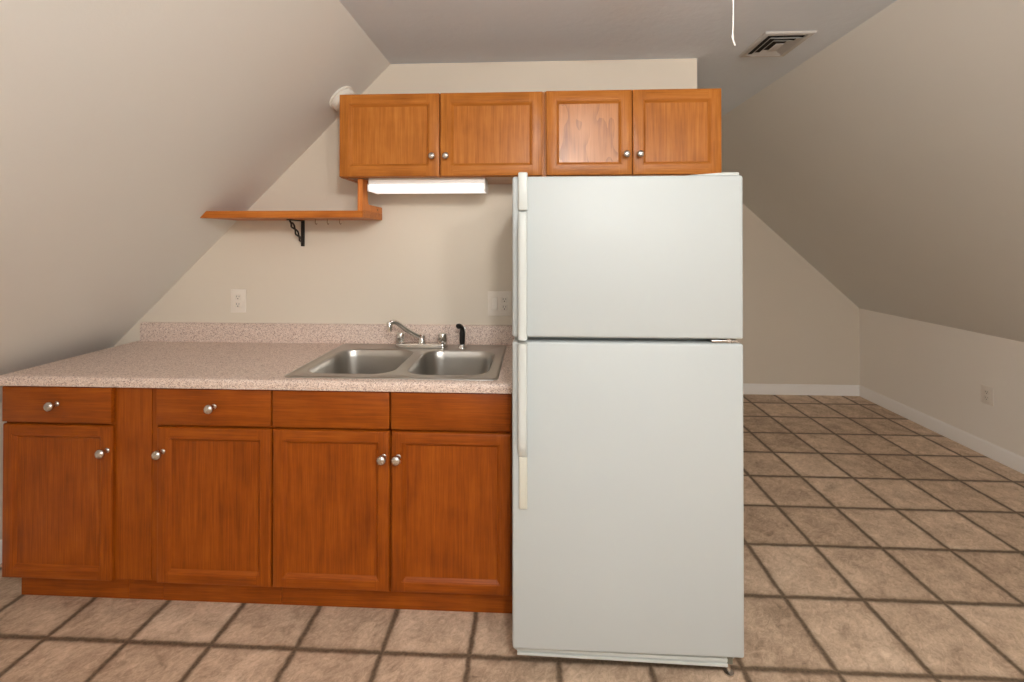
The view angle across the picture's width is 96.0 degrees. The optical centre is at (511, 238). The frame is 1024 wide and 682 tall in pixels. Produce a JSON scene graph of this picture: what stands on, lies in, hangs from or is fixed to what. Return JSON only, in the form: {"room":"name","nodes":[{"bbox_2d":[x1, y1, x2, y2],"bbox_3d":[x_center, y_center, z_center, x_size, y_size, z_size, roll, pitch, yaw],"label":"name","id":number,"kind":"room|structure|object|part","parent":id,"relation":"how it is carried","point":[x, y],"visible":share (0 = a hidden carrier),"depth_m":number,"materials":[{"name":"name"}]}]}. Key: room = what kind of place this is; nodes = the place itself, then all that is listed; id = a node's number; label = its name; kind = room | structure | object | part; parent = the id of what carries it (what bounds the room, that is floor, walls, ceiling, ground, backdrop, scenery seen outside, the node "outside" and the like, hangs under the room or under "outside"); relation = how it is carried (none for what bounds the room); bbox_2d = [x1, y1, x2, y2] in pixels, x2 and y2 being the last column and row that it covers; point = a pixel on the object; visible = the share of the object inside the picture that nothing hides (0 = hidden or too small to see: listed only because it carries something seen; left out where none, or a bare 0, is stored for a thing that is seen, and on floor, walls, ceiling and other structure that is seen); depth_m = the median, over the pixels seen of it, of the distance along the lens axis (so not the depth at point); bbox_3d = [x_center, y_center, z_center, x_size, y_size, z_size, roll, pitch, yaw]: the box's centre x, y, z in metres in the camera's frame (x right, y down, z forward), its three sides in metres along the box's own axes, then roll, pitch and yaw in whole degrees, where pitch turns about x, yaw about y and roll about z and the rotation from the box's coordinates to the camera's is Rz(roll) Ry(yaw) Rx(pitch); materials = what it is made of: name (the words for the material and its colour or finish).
{"room":"attic kitchen","nodes":[
{"label":"attic kitchen","id":0,"kind":"room"},
{"bbox_2d":[0,402,6,539],"bbox_3d":[-2.427,1.081,0.310,0.100,0.716,8.720,0,0,3],"label":"wall","id":1,"kind":"structure","parent":0,"point":[1,421],"depth_m":2.07,"materials":[{"name":"paint"}]},
{"bbox_2d":[0,540,1,563],"bbox_3d":[-2.421,1.383,-0.754,0.014,0.098,6.400,0,0,3],"label":"baseboard","id":2,"kind":"structure","parent":1,"relation":"attached to","point":[0,540],"depth_m":2.06,"materials":[{"name":"paint"}]},
{"bbox_2d":[0,0,389,401],"bbox_3d":[-1.588,-0.131,0.278,1.720,1.707,8.720,0,0,3],"label":"wall","id":3,"kind":"structure","parent":0,"point":[123,123],"depth_m":1.63,"materials":[{"name":"paint"}]},
{"bbox_2d":[329,86,354,110],"bbox_3d":[-0.831,-0.684,2.263,0.117,0.117,0.140,0,0,3],"label":"smoke detector","id":4,"kind":"object","parent":3,"relation":"attached to","point":[334,102],"visible":0.44,"depth_m":2.21,"materials":[{"name":"white plastic"}]},
{"bbox_2d":[114,58,696,346],"bbox_3d":[-0.624,0.285,3.432,3.203,2.352,2.120,0,0,3],"label":"wall","id":5,"kind":"structure","parent":0,"point":[431,259],"depth_m":2.38,"materials":[{"name":"paint"}]},
{"bbox_2d":[231,289,245,312],"bbox_3d":[-1.427,0.327,2.405,0.082,0.122,0.008,0,0,3],"label":"wall outlet","id":6,"kind":"object","parent":5,"relation":"attached to","point":[238,296],"visible":1,"depth_m":2.40,"materials":[{"name":"beige plastic"}]},
{"bbox_2d":[235,302,240,307],"bbox_3d":[-1.427,0.346,2.402,0.033,0.029,0.004,0,0,3],"label":"receptacle","id":7,"kind":"object","parent":6,"relation":"attached to","point":[237,304],"depth_m":2.40,"materials":[{"name":"beige plastic"}]},
{"bbox_2d":[235,294,240,299],"bbox_3d":[-1.427,0.307,2.402,0.033,0.029,0.004,0,0,3],"label":"receptacle","id":8,"kind":"object","parent":6,"relation":"attached to","point":[237,296],"depth_m":2.40,"materials":[{"name":"beige plastic"}]},
{"bbox_2d":[200,179,381,220],"bbox_3d":[-1.057,-0.182,2.257,0.769,0.176,0.274,0,0,3],"label":"wall shelf","id":9,"kind":"object","parent":5,"relation":"attached to","point":[365,211],"visible":0.99,"depth_m":2.13,"materials":[{"name":"brown wood"}]},
{"bbox_2d":[286,219,304,245],"bbox_3d":[-1.088,-0.026,2.321,0.018,0.134,0.147,0,0,3],"label":"shelf bracket","id":10,"kind":"object","parent":5,"relation":"attached to","point":[302,237],"visible":1,"depth_m":2.38,"materials":[{"name":"black metal"}]},
{"bbox_3d":[-1.085,-0.022,2.391,0.018,0.128,0.006,0,0,3],"label":"wall leg","id":11,"kind":"part","parent":10,"relation":"part of","materials":[{"name":"black metal"}]},
{"bbox_2d":[140,322,513,344],"bbox_3d":[-0.958,0.490,2.375,1.981,0.098,0.020,0,0,3],"label":"backsplash","id":12,"kind":"structure","parent":5,"relation":"attached to","point":[149,331],"depth_m":2.37,"materials":[{"name":"laminate"}]},
{"bbox_2d":[339,92,543,183],"bbox_3d":[-0.309,-0.458,2.179,0.916,0.374,0.361,0,0,3],"label":"upper cabinet","id":13,"kind":"object","parent":5,"relation":"attached to","point":[494,136],"visible":0.96,"depth_m":2.04,"materials":[{"name":"brown wood"}]},
{"bbox_3d":[-0.547,-0.459,2.057,0.450,0.368,0.019,0,0,3],"label":"door","id":14,"kind":"part","parent":13,"relation":"part of","materials":[{"name":"brown wood"}]},
{"bbox_3d":[-0.546,-0.458,2.061,0.336,0.254,0.005,0,0,3],"label":"panel","id":15,"kind":"part","parent":13,"relation":"part of","materials":[{"name":"brown wood"}]},
{"bbox_2d":[367,177,487,193],"bbox_3d":[-0.387,-0.244,2.159,0.541,0.062,0.139,0,0,3],"label":"light","id":16,"kind":"object","parent":13,"relation":"attached to","point":[376,185],"visible":0.99,"depth_m":2.10,"materials":[{"name":"white plastic"}]},
{"bbox_2d":[369,184,485,193],"bbox_3d":[-0.387,-0.230,2.158,0.526,0.030,0.134,0,0,3],"label":"diffuser","id":17,"kind":"object","parent":16,"relation":"attached to","point":[373,188],"depth_m":2.10,"materials":[{"name":"white plastic"}]},
{"bbox_3d":[-0.308,-0.282,2.209,0.883,0.014,0.278,0,0,3],"label":"panel","id":18,"kind":"part","parent":13,"relation":"part of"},
{"bbox_3d":[-0.350,-0.360,2.019,0.032,0.032,0.037,0,0,3],"label":"knob","id":19,"kind":"part","parent":13,"relation":"part of","materials":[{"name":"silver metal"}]},
{"bbox_3d":[-0.289,-0.360,2.016,0.032,0.032,0.037,0,0,3],"label":"knob","id":20,"kind":"part","parent":13,"relation":"part of","materials":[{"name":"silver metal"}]},
{"bbox_3d":[-0.091,-0.459,2.035,0.449,0.368,0.019,0,0,3],"label":"door","id":21,"kind":"part","parent":13,"relation":"part of","materials":[{"name":"brown wood"}]},
{"bbox_3d":[-0.091,-0.459,2.039,0.336,0.254,0.005,0,0,3],"label":"panel","id":22,"kind":"part","parent":13,"relation":"part of","materials":[{"name":"brown wood"}]},
{"bbox_2d":[488,291,511,315],"bbox_3d":[-0.062,0.331,2.336,0.122,0.124,0.014,0,0,3],"label":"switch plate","id":23,"kind":"object","parent":5,"relation":"attached to","point":[499,302],"visible":1,"depth_m":2.34,"materials":[{"name":"beige plastic"}]},
{"bbox_3d":[-0.088,0.331,2.338,0.033,0.067,0.002,0,0,3],"label":"rocker frame","id":24,"kind":"part","parent":23,"relation":"part of","materials":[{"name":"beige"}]},
{"bbox_2d":[501,305,507,309],"bbox_3d":[-0.038,0.351,2.335,0.033,0.029,0.004,0,0,3],"label":"receptacle","id":25,"kind":"object","parent":23,"relation":"attached to","point":[503,307],"depth_m":2.33,"materials":[{"name":"beige plastic"}]},
{"bbox_2d":[501,297,507,302],"bbox_3d":[-0.038,0.312,2.335,0.033,0.029,0.004,0,0,3],"label":"receptacle","id":26,"kind":"object","parent":23,"relation":"attached to","point":[503,299],"depth_m":2.33,"materials":[{"name":"beige plastic"}]},
{"bbox_2d":[544,88,721,176],"bbox_3d":[0.529,-0.459,2.139,0.762,0.375,0.361,0,0,3],"label":"upper cabinet","id":27,"kind":"object","parent":5,"relation":"attached to","point":[645,132],"visible":0.95,"depth_m":2.00,"materials":[{"name":"brown wood"}]},
{"bbox_3d":[0.335,-0.460,2.019,0.258,0.256,0.005,0,0,3],"label":"panel","id":28,"kind":"part","parent":27,"relation":"part of","materials":[{"name":"brown wood"}]},
{"bbox_3d":[0.335,-0.460,2.014,0.370,0.369,0.019,0,0,3],"label":"door","id":29,"kind":"part","parent":27,"relation":"part of","materials":[{"name":"brown wood"}]},
{"bbox_3d":[0.492,-0.361,1.978,0.032,0.032,0.037,0,0,3],"label":"knob","id":30,"kind":"part","parent":27,"relation":"part of","materials":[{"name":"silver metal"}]},
{"bbox_3d":[0.549,-0.361,1.975,0.032,0.032,0.037,0,0,3],"label":"knob","id":31,"kind":"part","parent":27,"relation":"part of","materials":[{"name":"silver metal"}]},
{"bbox_3d":[0.712,-0.460,2.001,0.264,0.256,0.005,0,0,3],"label":"panel","id":32,"kind":"part","parent":27,"relation":"part of","materials":[{"name":"brown wood"}]},
{"bbox_3d":[0.712,-0.460,1.996,0.377,0.369,0.019,0,0,3],"label":"door","id":33,"kind":"part","parent":27,"relation":"part of","materials":[{"name":"brown wood"}]},
{"bbox_2d":[0,394,1023,681],"bbox_3d":[0.331,1.488,0.174,5.622,0.100,8.720,0,0,3],"label":"floor","id":34,"kind":"structure","parent":0,"point":[880,546],"depth_m":1.80,"materials":[{"name":"tile"}]},
{"bbox_2d":[2,386,128,598],"bbox_3d":[-1.758,1.014,2.082,0.456,0.875,0.668,0,0,3],"label":"base cabinet","id":35,"kind":"object","parent":34,"relation":"on","point":[60,443],"visible":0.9,"depth_m":1.80,"materials":[{"name":"brown wood"}]},
{"bbox_3d":[-1.770,0.643,1.772,0.036,0.036,0.042,0,0,3],"label":"knob","id":36,"kind":"part","parent":35,"relation":"part of","materials":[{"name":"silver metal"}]},
{"bbox_3d":[-1.772,0.648,1.803,0.447,0.138,0.020,0,0,3],"label":"drawer","id":37,"kind":"part","parent":35,"relation":"part of","materials":[{"name":"brown wood"}]},
{"bbox_3d":[-1.772,1.027,1.800,0.447,0.600,0.019,0,0,3],"label":"door","id":38,"kind":"part","parent":35,"relation":"part of","materials":[{"name":"brown wood"}]},
{"bbox_3d":[-1.772,1.027,1.804,0.340,0.492,0.005,0,0,3],"label":"panel","id":39,"kind":"part","parent":35,"relation":"part of","materials":[{"name":"brown wood"}]},
{"bbox_3d":[-1.564,0.819,1.761,0.036,0.036,0.042,0,0,3],"label":"knob","id":40,"kind":"part","parent":35,"relation":"part of","materials":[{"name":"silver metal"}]},
{"bbox_2d":[116,388,163,599],"bbox_3d":[-1.469,1.012,1.832,0.142,0.875,0.077,0,0,3],"label":"filler panel","id":41,"kind":"object","parent":34,"relation":"on","point":[134,405],"visible":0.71,"depth_m":1.79,"materials":[{"name":"brown wood"}]},
{"bbox_2d":[151,388,281,604],"bbox_3d":[-1.143,1.013,2.052,0.486,0.875,0.668,0,0,3],"label":"base cabinet","id":42,"kind":"object","parent":34,"relation":"on","point":[212,454],"visible":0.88,"depth_m":1.77,"materials":[{"name":"brown wood"}]},
{"bbox_3d":[-1.342,0.819,1.750,0.036,0.036,0.042,0,0,3],"label":"knob","id":43,"kind":"part","parent":42,"relation":"part of","materials":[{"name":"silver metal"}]},
{"bbox_3d":[-1.140,0.643,1.741,0.036,0.036,0.042,0,0,3],"label":"knob","id":44,"kind":"part","parent":42,"relation":"part of","materials":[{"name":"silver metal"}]},
{"bbox_3d":[-1.142,0.648,1.772,0.452,0.138,0.020,0,0,3],"label":"drawer","id":45,"kind":"part","parent":42,"relation":"part of","materials":[{"name":"brown wood"}]},
{"bbox_3d":[-1.142,1.027,1.770,0.452,0.600,0.019,0,0,3],"label":"door","id":46,"kind":"part","parent":42,"relation":"part of","materials":[{"name":"brown wood"}]},
{"bbox_3d":[-1.142,1.027,1.774,0.346,0.492,0.005,0,0,3],"label":"panel","id":47,"kind":"part","parent":42,"relation":"part of","materials":[{"name":"brown wood"}]},
{"bbox_2d":[273,390,511,613],"bbox_3d":[-0.443,1.013,2.019,0.913,0.875,0.668,0,0,3],"label":"base cabinet","id":48,"kind":"object","parent":34,"relation":"on","point":[384,500],"visible":0.87,"depth_m":1.73,"materials":[{"name":"brown wood"}]},
{"bbox_2d":[0,322,513,393],"bbox_3d":[-0.984,0.507,2.064,2.004,0.136,0.644,0,0,3],"label":"countertop","id":49,"kind":"structure","parent":48,"relation":"on","point":[182,355],"depth_m":2.06,"materials":[{"name":"laminate"}]},
{"bbox_2d":[284,343,506,380],"bbox_3d":[-0.454,0.617,2.036,0.831,0.174,0.576,0,0,3],"label":"sink","id":50,"kind":"object","parent":49,"relation":"in","point":[349,360],"visible":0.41,"depth_m":2.18,"materials":[{"name":"metal"}]},
{"bbox_3d":[-0.646,0.619,2.020,0.366,0.170,0.414,0,0,3],"label":"bowl","id":51,"kind":"part","parent":50,"relation":"part of","materials":[{"name":"metal"}]},
{"bbox_3d":[-0.251,0.619,1.997,0.338,0.170,0.406,0,0,3],"label":"bowl","id":52,"kind":"part","parent":50,"relation":"part of","materials":[{"name":"metal"}]},
{"bbox_2d":[456,324,466,348],"bbox_3d":[-0.247,0.474,2.251,0.047,0.123,0.062,0,0,30],"label":"sprayer","id":53,"kind":"object","parent":50,"relation":"on","point":[462,345],"visible":1,"depth_m":2.24,"materials":[{"name":"black plastic"}]},
{"bbox_2d":[386,320,447,347],"bbox_3d":[-0.455,0.462,2.230,0.273,0.147,0.133,0,0,3],"label":"faucet","id":54,"kind":"object","parent":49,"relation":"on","point":[400,336],"visible":1,"depth_m":2.24,"materials":[{"name":"silver metal"}]},
{"bbox_3d":[-0.549,0.490,2.274,0.047,0.051,0.046,0,0,3],"label":"handle","id":55,"kind":"part","parent":54,"relation":"part of","materials":[{"name":"silver metal"}]},
{"bbox_3d":[-0.512,0.445,2.226,0.174,0.113,0.024,0,0,-32],"label":"spout","id":56,"kind":"part","parent":54,"relation":"part of","materials":[{"name":"silver metal"}]},
{"bbox_3d":[-0.445,0.526,2.269,0.257,0.020,0.054,0,0,3],"label":"deck plate","id":57,"kind":"part","parent":54,"relation":"part of","materials":[{"name":"silver metal"}]},
{"bbox_3d":[-0.341,0.490,2.264,0.047,0.051,0.046,0,0,3],"label":"handle","id":58,"kind":"part","parent":54,"relation":"part of","materials":[{"name":"silver metal"}]},
{"bbox_3d":[-0.685,1.026,1.752,0.344,0.492,0.005,0,0,3],"label":"panel","id":59,"kind":"part","parent":48,"relation":"part of","materials":[{"name":"brown wood"}]},
{"bbox_3d":[-0.685,0.648,1.750,0.450,0.138,0.020,0,0,3],"label":"drawer","id":60,"kind":"part","parent":48,"relation":"part of","materials":[{"name":"brown wood"}]},
{"bbox_3d":[-0.685,1.026,1.748,0.450,0.600,0.019,0,0,3],"label":"door","id":61,"kind":"part","parent":48,"relation":"part of","materials":[{"name":"brown wood"}]},
{"bbox_3d":[-0.482,0.819,1.708,0.036,0.036,0.042,0,0,3],"label":"knob","id":62,"kind":"part","parent":48,"relation":"part of","materials":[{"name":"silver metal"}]},
{"bbox_3d":[-0.427,0.819,1.706,0.036,0.036,0.042,0,0,3],"label":"knob","id":63,"kind":"part","parent":48,"relation":"part of","materials":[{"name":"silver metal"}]},
{"bbox_3d":[-0.228,0.648,1.728,0.450,0.138,0.020,0,0,3],"label":"drawer","id":64,"kind":"part","parent":48,"relation":"part of","materials":[{"name":"brown wood"}]},
{"bbox_3d":[-0.228,1.026,1.726,0.450,0.600,0.019,0,0,3],"label":"door","id":65,"kind":"part","parent":48,"relation":"part of","materials":[{"name":"brown wood"}]},
{"bbox_3d":[-0.228,1.026,1.730,0.344,0.492,0.005,0,0,3],"label":"panel","id":66,"kind":"part","parent":48,"relation":"part of","materials":[{"name":"brown wood"}]},
{"bbox_2d":[512,172,743,676],"bbox_3d":[0.392,0.618,1.870,0.747,1.664,0.818,0,0,3],"label":"refrigerator","id":67,"kind":"object","parent":34,"relation":"on","point":[628,477],"visible":1,"depth_m":1.50,"materials":[{"name":"white metal"}]},
{"bbox_3d":[0.035,0.526,1.498,0.029,0.374,0.038,0,0,3],"label":"handle","id":68,"kind":"part","parent":67,"relation":"part of","materials":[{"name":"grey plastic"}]},
{"bbox_3d":[0.035,0.121,1.500,0.029,0.414,0.038,0,0,3],"label":"handle","id":69,"kind":"part","parent":67,"relation":"part of","materials":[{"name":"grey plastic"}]},
{"bbox_3d":[0.036,0.800,1.510,0.028,0.170,0.010,0,0,3],"label":"handle trim","id":70,"kind":"part","parent":67,"relation":"part of","materials":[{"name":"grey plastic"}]},
{"bbox_3d":[0.375,0.061,1.530,0.747,0.531,0.054,0,0,3],"label":"freezer door","id":71,"kind":"part","parent":67,"relation":"part of","materials":[{"name":"white metal"}]},
{"bbox_3d":[0.375,0.845,1.525,0.747,1.008,0.054,0,0,3],"label":"fridge door","id":72,"kind":"part","parent":67,"relation":"part of","materials":[{"name":"white metal"}]},
{"bbox_2d":[339,0,896,116],"bbox_3d":[0.327,-0.964,0.191,2.215,0.100,8.720,0,0,3],"label":"ceiling","id":73,"kind":"structure","parent":0,"point":[403,31],"depth_m":2.00,"materials":[{"name":"paint"}]},
{"bbox_2d":[731,0,735,45],"bbox_3d":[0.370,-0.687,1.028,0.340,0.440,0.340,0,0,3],"label":"pull cord","id":74,"kind":"object","parent":73,"relation":"attached to","point":[732,37],"visible":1,"depth_m":1.12,"materials":[{"name":"white fabric"}]},
{"bbox_2d":[739,30,816,56],"bbox_3d":[1.221,-0.891,2.137,0.219,0.018,0.266,0,0,3],"label":"ceiling vent","id":75,"kind":"object","parent":73,"relation":"in","point":[771,43],"visible":1,"depth_m":2.12,"materials":[{"name":"grey metal"}]},
{"bbox_3d":[1.221,-0.883,2.137,0.037,0.002,0.084,0,0,3],"label":"plate","id":76,"kind":"part","parent":75,"relation":"part of","materials":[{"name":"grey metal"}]},
{"bbox_2d":[736,204,859,384],"bbox_3d":[0.538,0.292,4.488,5.422,2.352,0.100,0,0,3],"label":"wall","id":77,"kind":"structure","parent":0,"point":[799,328],"depth_m":4.33,"materials":[{"name":"paint"}]},
{"bbox_2d":[743,383,859,395],"bbox_3d":[2.135,1.418,4.346,2.219,0.098,0.014,0,0,3],"label":"baseboard","id":78,"kind":"structure","parent":77,"relation":"attached to","point":[748,388],"depth_m":4.31,"materials":[{"name":"paint"}]},
{"bbox_2d":[721,0,1023,341],"bbox_3d":[2.245,-0.181,0.094,1.725,1.613,8.720,0,0,3],"label":"wall","id":79,"kind":"structure","parent":0,"point":[890,159],"depth_m":2.48,"materials":[{"name":"paint"}]},
{"bbox_2d":[859,308,1023,456],"bbox_3d":[3.089,1.031,0.044,0.100,0.812,8.720,0,0,3],"label":"wall","id":80,"kind":"structure","parent":0,"point":[939,372],"depth_m":3.37,"materials":[{"name":"paint"}]},
{"bbox_2d":[859,385,1023,473],"bbox_3d":[3.032,1.388,0.045,0.014,0.098,8.520,0,0,3],"label":"baseboard","id":81,"kind":"structure","parent":80,"relation":"attached to","point":[1003,456],"depth_m":3.36,"materials":[{"name":"paint"}]},
{"bbox_2d":[981,385,993,405],"bbox_3d":[3.180,1.050,3.086,0.008,0.120,0.080,0,0,3],"label":"wall outlet","id":82,"kind":"object","parent":80,"relation":"attached to","point":[987,393],"visible":1,"depth_m":3.08,"materials":[{"name":"beige plastic"}]}
]}

